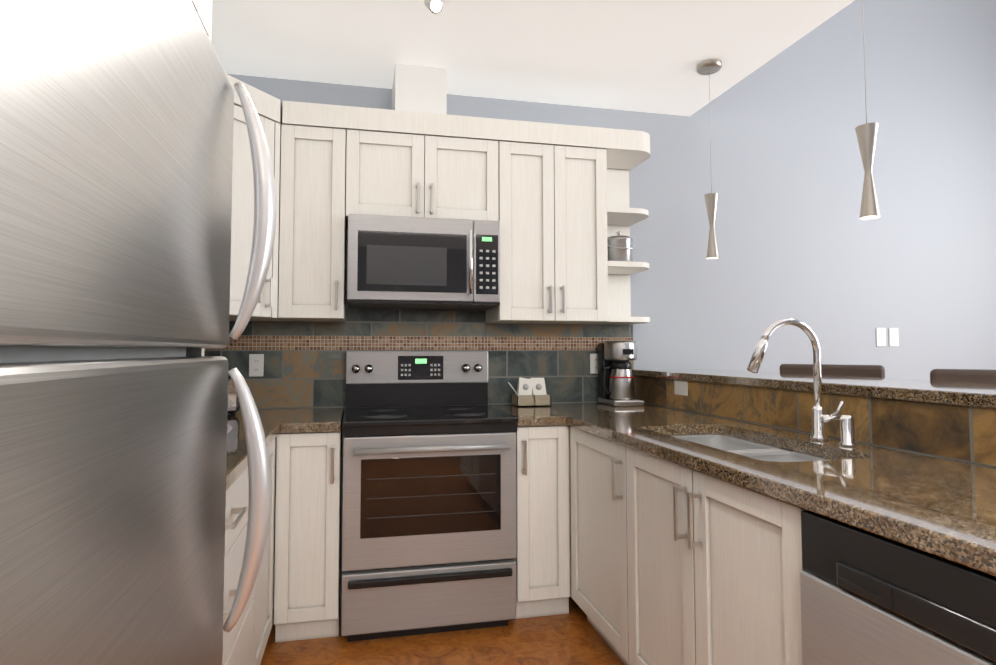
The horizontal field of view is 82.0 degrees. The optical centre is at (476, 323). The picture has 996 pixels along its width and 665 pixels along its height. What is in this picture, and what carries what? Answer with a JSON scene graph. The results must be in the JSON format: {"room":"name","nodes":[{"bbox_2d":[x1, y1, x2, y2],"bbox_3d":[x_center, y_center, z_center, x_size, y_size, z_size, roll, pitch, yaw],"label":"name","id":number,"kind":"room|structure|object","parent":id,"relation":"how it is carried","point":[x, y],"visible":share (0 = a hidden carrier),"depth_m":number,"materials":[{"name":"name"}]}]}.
{"room":"kitchen","nodes":[
{"label":"kitchen","id":0,"kind":"room"},
{"bbox_2d":[260,597,624,664],"bbox_3d":[1.865,1.289,0.626,6.120,0.080,5.870,1,-3,-12],"label":"floor","id":1,"kind":"structure","parent":0,"point":[573,637],"depth_m":2.35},
{"bbox_2d":[0,0,275,664],"bbox_3d":[-0.690,0.396,0.579,0.821,1.700,0.758,1,-3,-12],"label":"refrigerator","id":2,"kind":"object","parent":1,"relation":"on","point":[116,140],"visible":1,"depth_m":0.56,"materials":[{"name":"grey metal"}]},
{"bbox_2d":[186,0,211,356],"bbox_3d":[-0.848,0.119,0.965,0.718,2.290,0.020,1,-3,-12],"label":"panel","id":3,"kind":"object","parent":1,"relation":"on","point":[194,351],"depth_m":1.04,"materials":[{"name":"grey"}]},
{"bbox_2d":[222,437,276,664],"bbox_3d":[-1.060,0.870,1.915,0.705,0.879,1.990,1,-3,-12],"label":"base cabinet","id":4,"kind":"object","parent":1,"relation":"on","point":[245,638],"visible":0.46,"depth_m":1.73,"materials":[{"name":"white wood"}]},
{"bbox_2d":[226,407,343,489],"bbox_3d":[-0.949,0.411,1.955,0.930,0.040,1.980,1,-3,-12],"label":"countertop","id":5,"kind":"structure","parent":4,"relation":"on","point":[275,422],"depth_m":2.37,"materials":[{"name":"stone"}]},
{"bbox_2d":[227,374,239,414],"bbox_3d":[-1.274,0.329,2.651,0.300,0.186,0.261,2,-4,-40],"label":"toaster","id":6,"kind":"object","parent":5,"relation":"on","point":[233,404],"visible":0.12,"depth_m":2.63,"materials":[{"name":"silver plastic"}]},
{"bbox_2d":[274,428,341,642],"bbox_3d":[-0.758,0.905,2.654,0.258,0.879,0.665,1,-3,-12],"label":"base cabinet","id":7,"kind":"object","parent":1,"relation":"on","point":[307,577],"visible":0.96,"depth_m":2.38,"materials":[{"name":"white wood"}]},
{"bbox_2d":[340,351,518,641],"bbox_3d":[-0.246,0.740,2.726,0.758,1.215,0.703,1,-3,-12],"label":"range","id":8,"kind":"object","parent":1,"relation":"on","point":[428,525],"visible":1,"depth_m":2.45,"materials":[{"name":"grey metal"}]},
{"bbox_2d":[515,425,570,618],"bbox_3d":[0.253,0.915,2.865,0.269,0.879,0.665,1,-3,-12],"label":"base cabinet","id":9,"kind":"object","parent":1,"relation":"on","point":[543,531],"visible":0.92,"depth_m":2.59,"materials":[{"name":"white wood"}]},
{"bbox_2d":[488,404,566,425],"bbox_3d":[0.233,0.455,2.886,0.232,0.040,0.638,1,-3,-12],"label":"countertop","id":10,"kind":"structure","parent":9,"relation":"on","point":[532,416],"depth_m":2.63,"materials":[{"name":"stone"}]},
{"bbox_2d":[508,377,550,406],"bbox_3d":[0.274,0.367,3.084,0.242,0.152,0.123,1,-3,-12],"label":"basket","id":11,"kind":"object","parent":10,"relation":"on","point":[531,392],"visible":1,"depth_m":3.06,"materials":[{"name":"ceramic"}]},
{"bbox_2d":[570,426,805,664],"bbox_3d":[0.957,0.852,1.530,0.674,0.879,3.568,1,-3,-12],"label":"base cabinet","id":12,"kind":"object","parent":1,"relation":"on","point":[672,563],"visible":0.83,"depth_m":1.74,"materials":[{"name":"white wood"}]},
{"bbox_2d":[535,402,995,575],"bbox_3d":[0.966,0.392,1.548,0.657,0.040,3.558,1,-3,-12],"label":"countertop","id":13,"kind":"structure","parent":12,"relation":"on","point":[942,508],"depth_m":1.38,"materials":[{"name":"stone"}]},
{"bbox_2d":[597,341,643,405],"bbox_3d":[0.780,0.272,3.178,0.211,0.350,0.230,1,-3,-12],"label":"coffee maker","id":14,"kind":"object","parent":13,"relation":"on","point":[615,382],"visible":0.98,"depth_m":3.11,"materials":[{"name":"silver metal"}]},
{"bbox_2d":[669,434,830,461],"bbox_3d":[0.884,0.520,1.920,0.420,0.178,0.800,1,-3,-12],"label":"double-bowl sink","id":15,"kind":"object","parent":13,"relation":"in","point":[752,449],"depth_m":2.05,"materials":[{"name":"silver metal"}]},
{"bbox_2d":[747,318,844,440],"bbox_3d":[1.038,0.183,1.869,0.292,0.406,0.118,1,-3,-12],"label":"gooseneck faucet","id":16,"kind":"object","parent":13,"relation":"on","point":[818,424],"visible":0.98,"depth_m":1.90,"materials":[{"name":"silver metal"}]},
{"bbox_2d":[823,414,856,446],"bbox_3d":[1.136,0.335,1.792,0.110,0.095,0.048,1,-3,-12],"label":"soap dispenser","id":17,"kind":"object","parent":13,"relation":"on","point":[847,427],"visible":1,"depth_m":1.78,"materials":[{"name":"silver metal"}]},
{"bbox_2d":[800,510,995,664],"bbox_3d":[1.044,0.824,0.990,0.590,0.860,0.594,1,-3,-12],"label":"dishwasher","id":18,"kind":"object","parent":12,"relation":"in","point":[868,598],"visible":0.9,"depth_m":1.04,"materials":[{"name":"grey metal"}]},
{"bbox_2d":[634,376,995,467],"bbox_3d":[1.363,0.760,1.614,0.160,1.070,3.558,1,-3,-12],"label":"wall","id":19,"kind":"structure","parent":1,"relation":"on","point":[962,433],"depth_m":1.85,"materials":[{"name":"brown tile"}]},
{"bbox_2d":[632,369,995,407],"bbox_3d":[1.542,0.208,1.677,0.545,0.036,3.558,1,-3,-12],"label":"bar","id":20,"kind":"object","parent":19,"relation":"on","point":[976,394],"visible":0.85,"depth_m":1.99,"materials":[{"name":"brown stone"}]},
{"bbox_2d":[780,364,884,377],"bbox_3d":[1.741,0.780,2.839,0.470,1.145,0.435,-2,-3,39],"label":"bar stool","id":21,"kind":"object","parent":1,"relation":"on","point":[859,370],"visible":0.12,"depth_m":2.95,"materials":[{"name":"brown leather"}]},
{"bbox_2d":[930,369,995,382],"bbox_3d":[1.896,0.741,1.994,0.470,1.145,0.435,-2,-3,39],"label":"bar stool","id":22,"kind":"object","parent":1,"relation":"on","point":[977,375],"visible":0.12,"depth_m":2.22,"materials":[{"name":"brown leather"}]},
{"bbox_2d":[211,0,854,115],"bbox_3d":[0.431,-2.291,0.496,2.990,1.740,5.670,1,-3,-12],"label":"ceiling","id":23,"kind":"structure","parent":0,"point":[647,56],"depth_m":2.69,"materials":[{"name":"white paint"}]},
{"bbox_2d":[424,0,442,13],"bbox_3d":[-0.049,-1.286,1.770,0.110,0.144,1.150,1,-3,-12],"label":"spotlight","id":24,"kind":"object","parent":23,"relation":"attached to","point":[434,6],"visible":1,"depth_m":2.19,"materials":[{"name":"silver metal"}]},
{"bbox_2d":[696,59,721,258],"bbox_3d":[1.175,-0.814,2.867,0.120,0.984,0.120,1,-3,-12],"label":"pendant light","id":25,"kind":"object","parent":23,"relation":"hanging from","point":[709,67],"visible":1,"depth_m":2.84,"materials":[{"name":"silver metal"}]},
{"bbox_2d":[855,0,879,219],"bbox_3d":[1.356,-0.855,1.996,0.120,0.984,0.120,1,-3,-12],"label":"pendant light","id":26,"kind":"object","parent":23,"relation":"hanging from","point":[866,133],"visible":1,"depth_m":1.97,"materials":[{"name":"silver metal"}]},
{"bbox_2d":[228,0,995,409],"bbox_3d":[1.277,-0.865,3.555,6.120,4.500,0.100,1,-3,-12],"label":"wall","id":27,"kind":"structure","parent":0,"point":[780,172],"depth_m":3.71,"materials":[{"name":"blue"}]},
{"bbox_2d":[226,74,283,320],"bbox_3d":[-1.232,-0.544,2.622,0.628,1.030,0.668,1,-3,-12],"label":"upper cabinet","id":28,"kind":"object","parent":27,"relation":"attached to","point":[269,108],"visible":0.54,"depth_m":2.56,"materials":[{"name":"white wood"}]},
{"bbox_2d":[278,124,345,321],"bbox_3d":[-0.807,-0.477,2.863,0.300,0.920,0.365,1,-3,-12],"label":"upper cabinet","id":29,"kind":"object","parent":27,"relation":"attached to","point":[312,262],"visible":1,"depth_m":2.73,"materials":[{"name":"white wood"}]},
{"bbox_2d":[204,309,633,408],"bbox_3d":[-0.336,0.371,3.100,2.576,0.888,0.016,1,-3,-12],"label":"backsplash","id":30,"kind":"structure","parent":27,"relation":"attached to","point":[281,364],"depth_m":3.10,"materials":[{"name":"tile"}]},
{"bbox_2d":[346,129,498,229],"bbox_3d":[-0.286,-0.719,2.983,0.760,0.426,0.365,1,-3,-12],"label":"upper cabinet","id":31,"kind":"object","parent":27,"relation":"attached to","point":[399,174],"visible":0.83,"depth_m":2.84,"materials":[{"name":"white wood"}]},
{"bbox_2d":[392,63,446,113],"bbox_3d":[-0.307,-1.170,3.036,0.260,0.256,0.293,1,-3,-12],"label":"box","id":32,"kind":"object","parent":31,"relation":"on","point":[416,88],"visible":0.57,"depth_m":2.89,"materials":[{"name":"white"}]},
{"bbox_2d":[347,214,499,309],"bbox_3d":[-0.278,-0.295,2.925,0.734,0.418,0.442,1,-3,-12],"label":"over-the-range microwave","id":33,"kind":"object","parent":31,"relation":"attached to","point":[405,262],"visible":1,"depth_m":2.75,"materials":[{"name":"grey metal"}]},
{"bbox_2d":[282,101,649,170],"bbox_3d":[0.000,-0.984,3.070,1.941,0.108,0.336,1,-3,-12],"label":"crown molding","id":34,"kind":"structure","parent":31,"relation":"on","point":[629,150],"depth_m":2.90,"materials":[{"name":"white wood"}]},
{"bbox_2d":[485,141,607,323],"bbox_3d":[0.376,-0.466,3.109,0.590,0.920,0.365,1,-3,-12],"label":"upper cabinet","id":35,"kind":"object","parent":27,"relation":"attached to","point":[553,234],"visible":1,"depth_m":2.97,"materials":[{"name":"white wood"}]},
{"bbox_2d":[592,169,649,324],"bbox_3d":[0.800,-0.461,3.221,0.283,0.920,0.318,1,-3,-12],"label":"shelf unit","id":36,"kind":"object","parent":27,"relation":"attached to","point":[622,217],"visible":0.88,"depth_m":3.35,"materials":[{"name":"white wood"}]},
{"bbox_2d":[607,231,635,261],"bbox_3d":[0.805,-0.422,3.228,0.172,0.196,0.169,1,-3,-12],"label":"bucket","id":37,"kind":"object","parent":36,"relation":"in","point":[620,247],"visible":0.81,"depth_m":3.16,"materials":[{"name":"silver metal"}]},
{"bbox_2d":[876,328,885,345],"bbox_3d":[2.644,0.090,3.739,0.072,0.120,0.008,1,-3,-12],"label":"switch plate","id":38,"kind":"object","parent":27,"relation":"attached to","point":[881,337],"depth_m":3.74,"materials":[{"name":"white plastic"}]},
{"bbox_2d":[889,328,898,345],"bbox_3d":[2.742,0.091,3.759,0.072,0.120,0.008,1,-3,-12],"label":"switch plate","id":39,"kind":"object","parent":27,"relation":"attached to","point":[893,332],"depth_m":3.76,"materials":[{"name":"white plastic"}]},
{"bbox_3d":[-1.071,-1.030,0.072,0.100,4.500,5.770,1,-3,-12],"label":"wall","id":40,"kind":"structure","parent":0,"visible":0},
{"bbox_2d":[191,0,208,34],"bbox_3d":[-0.760,-0.854,0.606,0.726,0.600,0.803,1,-3,-12],"label":"upper cabinet","id":41,"kind":"object","parent":40,"relation":"attached to","point":[201,7],"visible":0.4,"depth_m":1.02,"materials":[{"name":"white wood"}]}
]}

